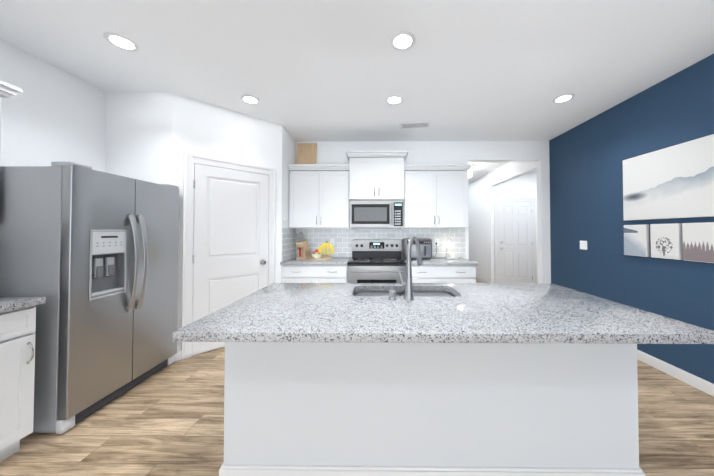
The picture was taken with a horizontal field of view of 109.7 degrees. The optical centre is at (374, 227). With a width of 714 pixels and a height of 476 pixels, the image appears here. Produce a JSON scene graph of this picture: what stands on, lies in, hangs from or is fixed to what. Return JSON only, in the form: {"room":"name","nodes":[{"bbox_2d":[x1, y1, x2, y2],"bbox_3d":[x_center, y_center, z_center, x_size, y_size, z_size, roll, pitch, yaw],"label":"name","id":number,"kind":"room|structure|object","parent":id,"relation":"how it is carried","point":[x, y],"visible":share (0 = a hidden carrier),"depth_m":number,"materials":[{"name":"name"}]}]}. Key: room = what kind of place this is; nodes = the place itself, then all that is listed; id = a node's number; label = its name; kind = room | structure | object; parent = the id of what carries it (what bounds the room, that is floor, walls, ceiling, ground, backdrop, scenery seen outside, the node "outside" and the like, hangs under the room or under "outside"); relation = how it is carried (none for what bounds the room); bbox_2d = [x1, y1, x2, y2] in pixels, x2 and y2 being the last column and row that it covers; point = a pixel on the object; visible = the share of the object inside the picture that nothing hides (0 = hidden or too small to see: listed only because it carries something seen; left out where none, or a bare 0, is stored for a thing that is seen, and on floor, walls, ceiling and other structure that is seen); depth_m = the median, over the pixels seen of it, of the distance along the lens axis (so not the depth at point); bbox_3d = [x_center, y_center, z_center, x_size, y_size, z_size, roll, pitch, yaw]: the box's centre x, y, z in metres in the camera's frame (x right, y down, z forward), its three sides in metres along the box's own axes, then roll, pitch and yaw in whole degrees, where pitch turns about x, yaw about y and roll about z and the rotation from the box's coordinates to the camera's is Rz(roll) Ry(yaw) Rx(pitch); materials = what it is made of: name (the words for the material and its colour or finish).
{"room":"kitchen","nodes":[
{"label":"kitchen","id":0,"kind":"room"},
{"bbox_2d":[0,38,106,171],"bbox_3d":[-2.829,-0.053,0.207,0.110,2.740,7.730,0,-1,1],"label":"wall","id":1,"kind":"structure","parent":0,"point":[51,113],"depth_m":2.11,"materials":[{"name":"white paint"}]},
{"bbox_2d":[0,88,11,149],"bbox_3d":[-2.590,-0.461,1.118,0.348,0.847,1.023,0,-1,1],"label":"upper cabinet","id":2,"kind":"object","parent":1,"relation":"attached to","point":[3,94],"depth_m":1.62,"materials":[{"name":"white paint"}]},
{"bbox_2d":[105,92,296,355],"bbox_3d":[-1.994,0.000,3.249,1.500,2.740,1.410,0,-1,1],"label":"wall","id":3,"kind":"structure","parent":0,"point":[153,137],"depth_m":2.60,"materials":[{"name":"white paint"}]},
{"bbox_2d":[174,350,180,361],"bbox_3d":[-1.645,1.317,2.922,1.160,0.095,0.014,1,-1,-44],"label":"baseboard","id":4,"kind":"structure","parent":3,"relation":"attached to","point":[177,356],"depth_m":2.56,"materials":[{"name":"white paint"}]},
{"bbox_2d":[181,153,275,359],"bbox_3d":[-1.643,0.297,2.935,0.698,2.134,0.698,0,-1,1],"label":"pantry door","id":5,"kind":"structure","parent":3,"relation":"in","point":[229,252],"depth_m":2.85,"materials":[{"name":"white paint"}]},
{"bbox_2d":[0,280,713,475],"bbox_3d":[0.851,1.411,2.731,7.700,0.100,13.100,0,-1,1],"label":"floor","id":6,"kind":"structure","parent":0,"point":[167,420],"depth_m":1.63,"materials":[{"name":"brown wood"}]},
{"bbox_2d":[0,305,35,461],"bbox_3d":[-2.403,0.898,1.257,0.717,0.874,0.529,0,-1,1],"label":"base cabinet","id":7,"kind":"object","parent":6,"relation":"on","point":[17,340],"depth_m":1.44,"materials":[{"name":"white paint"}]},
{"bbox_2d":[0,297,45,312],"bbox_3d":[-2.402,0.422,0.137,0.741,0.040,2.816,0,-1,1],"label":"countertop","id":8,"kind":"structure","parent":7,"relation":"on","point":[7,304],"depth_m":1.46,"materials":[{"name":"grey stone"}]},
{"bbox_2d":[0,162,178,433],"bbox_3d":[-2.328,0.460,2.084,0.837,1.768,0.900,0,-1,1],"label":"fridge","id":9,"kind":"object","parent":6,"relation":"on","point":[89,253],"visible":1,"depth_m":1.74,"materials":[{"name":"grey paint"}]},
{"bbox_2d":[280,257,351,282],"bbox_3d":[-0.796,0.919,3.594,0.881,0.914,0.660,0,-1,1],"label":"base cabinet","id":10,"kind":"object","parent":6,"relation":"on","point":[332,270],"visible":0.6,"depth_m":3.30,"materials":[{"name":"white paint"}]},
{"bbox_2d":[295,232,310,258],"bbox_3d":[-1.074,0.267,3.733,0.132,0.394,0.261,0,-1,21],"label":"knife block","id":11,"kind":"object","parent":10,"relation":"on","point":[303,249],"visible":1,"depth_m":3.68,"materials":[{"name":"brown wood"}]},
{"bbox_2d":[309,240,333,259],"bbox_3d":[-0.773,0.323,3.676,0.370,0.280,0.336,0,-1,1],"label":"fruit tray","id":12,"kind":"object","parent":10,"relation":"on","point":[317,254],"visible":1,"depth_m":3.63,"materials":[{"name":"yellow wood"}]},
{"bbox_2d":[347,240,405,282],"bbox_3d":[0.029,0.780,3.557,0.764,1.190,0.718,0,-1,1],"label":"range","id":13,"kind":"object","parent":6,"relation":"on","point":[376,261],"visible":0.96,"depth_m":3.27,"materials":[{"name":"grey metal"}]},
{"bbox_2d":[219,291,644,475],"bbox_3d":[0.287,0.905,1.612,2.175,0.874,0.645,0,-1,1],"label":"kitchen island","id":14,"kind":"object","parent":6,"relation":"on","point":[412,409],"visible":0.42,"depth_m":1.30,"materials":[{"name":"white paint"}]},
{"bbox_2d":[173,283,713,343],"bbox_3d":[0.286,0.445,1.471,2.175,0.040,0.965,0,-1,1],"label":"island countertop","id":15,"kind":"structure","parent":14,"relation":"on","point":[468,313],"depth_m":1.16,"materials":[{"name":"stone"}]},
{"bbox_2d":[388,284,396,299],"bbox_3d":[0.103,0.381,1.494,0.051,0.088,0.056,0,-1,1],"label":"soap dispenser","id":16,"kind":"object","parent":15,"relation":"on","point":[392,291],"visible":1,"depth_m":1.48,"materials":[{"name":"silver metal"}]},
{"bbox_2d":[355,292,452,296],"bbox_3d":[0.203,0.564,1.702,0.775,0.188,0.390,0,-1,1],"label":"sink","id":17,"kind":"object","parent":15,"relation":"in","point":[429,294],"visible":0.04,"depth_m":1.76,"materials":[{"name":"silver metal"}]},
{"bbox_2d":[398,236,421,299],"bbox_3d":[0.230,0.240,1.587,0.180,0.372,0.252,0,-1,1],"label":"faucet","id":18,"kind":"object","parent":15,"relation":"on","point":[408,285],"visible":1,"depth_m":1.48,"materials":[{"name":"silver metal"}]},
{"bbox_2d":[402,257,477,282],"bbox_3d":[0.881,0.919,3.577,0.935,0.914,0.660,0,-1,1],"label":"base cabinet","id":19,"kind":"object","parent":6,"relation":"on","point":[444,270],"visible":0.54,"depth_m":3.29,"materials":[{"name":"white paint"}]},
{"bbox_2d":[403,238,436,259],"bbox_3d":[0.694,0.313,3.698,0.544,0.300,0.423,0,-1,1],"label":"air fryer oven","id":20,"kind":"object","parent":19,"relation":"on","point":[425,247],"visible":0.79,"depth_m":3.55,"materials":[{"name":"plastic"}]},
{"bbox_2d":[445,238,456,258],"bbox_3d":[1.141,0.315,3.760,0.150,0.298,0.124,0,-1,1],"label":"candle lamp","id":21,"kind":"object","parent":19,"relation":"on","point":[452,255],"visible":1,"depth_m":3.77,"materials":[{"name":"white stone"}]},
{"bbox_2d":[0,0,713,183],"bbox_3d":[0.851,-1.428,2.780,7.700,0.100,13.100,0,-1,1],"label":"ceiling","id":22,"kind":"structure","parent":0,"point":[459,70],"depth_m":2.03,"materials":[{"name":"white paint"}]},
{"bbox_2d":[103,32,139,51],"bbox_3d":[-1.901,-1.390,1.890,0.194,0.008,0.194,0,-1,1],"label":"recessed light","id":23,"kind":"object","parent":22,"relation":"in","point":[121,41],"visible":1,"depth_m":1.88,"materials":[{"name":"white paint"}]},
{"bbox_2d":[240,95,259,103],"bbox_3d":[-1.342,-1.375,2.711,0.194,0.008,0.194,0,-1,1],"label":"recessed light","id":24,"kind":"object","parent":22,"relation":"in","point":[249,99],"visible":1,"depth_m":2.70,"materials":[{"name":"white paint"}]},
{"bbox_2d":[386,95,402,104],"bbox_3d":[0.213,-1.375,2.719,0.194,0.008,0.194,0,-1,1],"label":"recessed light","id":25,"kind":"object","parent":22,"relation":"in","point":[394,99],"visible":1,"depth_m":2.71,"materials":[{"name":"white paint"}]},
{"bbox_2d":[390,31,415,50],"bbox_3d":[0.209,-1.390,1.880,0.194,0.008,0.194,0,-1,1],"label":"recessed light","id":26,"kind":"object","parent":22,"relation":"in","point":[402,40],"visible":1,"depth_m":1.87,"materials":[{"name":"white paint"}]},
{"bbox_2d":[400,122,429,128],"bbox_3d":[0.536,-1.362,3.363,0.400,0.011,0.170,0,-1,9],"label":"ceiling vent","id":27,"kind":"object","parent":22,"relation":"in","point":[414,125],"visible":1,"depth_m":3.35,"materials":[{"name":"white metal"}]},
{"bbox_2d":[491,162,536,185],"bbox_3d":[2.823,-1.174,5.022,0.120,0.330,1.970,0,-1,1],"label":"beam","id":28,"kind":"structure","parent":22,"relation":"attached to","point":[509,171],"depth_m":5.11,"materials":[{"name":"white paint"}]},
{"bbox_2d":[552,93,574,102],"bbox_3d":[2.018,-1.376,2.686,0.194,0.008,0.194,0,-1,1],"label":"recessed light","id":29,"kind":"object","parent":22,"relation":"in","point":[563,98],"visible":1,"depth_m":2.68,"materials":[{"name":"white paint"}]},
{"bbox_2d":[296,141,550,282],"bbox_3d":[0.888,0.013,3.980,7.250,2.740,0.110,0,-1,1],"label":"wall","id":30,"kind":"structure","parent":0,"point":[430,152],"depth_m":3.94,"materials":[{"name":"white paint"}]},
{"bbox_2d":[288,164,349,227],"bbox_3d":[-0.798,-0.442,3.749,0.876,0.900,0.398,0,-1,1],"label":"upper cabinet","id":31,"kind":"object","parent":30,"relation":"attached to","point":[318,195],"visible":0.96,"depth_m":3.60,"materials":[{"name":"white paint"}]},
{"bbox_2d":[297,143,316,163],"bbox_3d":[-1.063,-1.108,3.919,0.300,0.433,0.081,0,-1,1],"label":"cutting board","id":32,"kind":"object","parent":31,"relation":"on","point":[306,153],"visible":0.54,"depth_m":3.92,"materials":[{"name":"brown wood"}]},
{"bbox_2d":[282,228,465,260],"bbox_3d":[0.085,0.234,3.636,2.650,0.454,0.586,0,-1,1],"label":"backsplash","id":33,"kind":"structure","parent":30,"relation":"attached to","point":[317,238],"depth_m":3.92,"materials":[{"name":"tile"}]},
{"bbox_2d":[345,150,407,199],"bbox_3d":[0.030,-0.725,3.711,0.879,0.675,0.468,0,-1,1],"label":"upper cabinet","id":34,"kind":"object","parent":30,"relation":"attached to","point":[376,175],"visible":1,"depth_m":3.53,"materials":[{"name":"white paint"}]},
{"bbox_2d":[350,200,403,229],"bbox_3d":[0.030,-0.174,3.710,0.756,0.410,0.446,0,-1,1],"label":"microwave","id":35,"kind":"object","parent":34,"relation":"attached to","point":[376,214],"visible":1,"depth_m":3.53,"materials":[{"name":"grey paint"}]},
{"bbox_2d":[404,164,473,227],"bbox_3d":[0.907,-0.442,3.732,0.972,0.900,0.398,0,-1,1],"label":"upper cabinet","id":36,"kind":"object","parent":30,"relation":"attached to","point":[435,195],"visible":0.98,"depth_m":3.59,"materials":[{"name":"white paint"}]},
{"bbox_2d":[468,172,537,282],"bbox_3d":[3.668,0.075,7.578,1.760,2.740,3.200,0,-1,1],"label":"wall","id":37,"kind":"structure","parent":0,"point":[483,193],"depth_m":6.23,"materials":[{"name":"white paint"}]},
{"bbox_2d":[494,198,536,282],"bbox_3d":[3.335,0.355,5.934,0.983,2.124,0.080,0,-1,1],"label":"hall door","id":38,"kind":"structure","parent":37,"relation":"attached to","point":[514,240],"depth_m":5.96,"materials":[{"name":"white paint"}]},
{"bbox_2d":[549,54,713,383],"bbox_3d":[2.750,-0.055,0.098,0.110,2.740,7.620,0,-1,1],"label":"wall","id":39,"kind":"structure","parent":0,"point":[587,157],"depth_m":2.68,"materials":[{"name":"blue paint"}]},
{"bbox_2d":[580,241,586,249],"bbox_3d":[2.722,0.231,3.276,0.008,0.115,0.116,0,-1,1],"label":"switch plate","id":40,"kind":"object","parent":39,"relation":"attached to","point":[583,245],"visible":1,"depth_m":3.27,"materials":[{"name":"white plastic"}]},
{"bbox_2d":[476,276,713,396],"bbox_3d":[2.665,1.314,2.765,0.152,0.095,12.600,0,-1,1],"label":"baseboard","id":41,"kind":"structure","parent":39,"relation":"attached to","point":[703,385],"depth_m":2.25,"materials":[{"name":"white paint"}]},
{"bbox_2d":[624,225,649,256],"bbox_3d":[2.701,0.134,2.596,0.034,0.320,0.229,0,-1,1],"label":"canvas art","id":42,"kind":"object","parent":39,"relation":"attached to","point":[636,240],"visible":1,"depth_m":2.58,"materials":[{"name":"white fabric"}]},
{"bbox_2d":[650,223,682,259],"bbox_3d":[2.699,0.128,2.329,0.034,0.322,0.232,0,-1,1],"label":"canvas art","id":43,"kind":"object","parent":39,"relation":"attached to","point":[666,241],"visible":0.98,"depth_m":2.31,"materials":[{"name":"white fabric"}]},
{"bbox_2d":[623,134,713,219],"bbox_3d":[2.699,-0.406,2.340,0.034,0.651,0.757,0,-1,1],"label":"canvas art","id":44,"kind":"object","parent":39,"relation":"attached to","point":[675,181],"visible":0.97,"depth_m":2.26,"materials":[{"name":"white fabric"}]},
{"bbox_2d":[682,222,713,262],"bbox_3d":[2.696,0.123,2.072,0.034,0.323,0.232,0,-1,1],"label":"canvas art","id":45,"kind":"object","parent":39,"relation":"attached to","point":[698,242],"visible":1,"depth_m":2.08,"materials":[{"name":"white fabric"}]}
]}

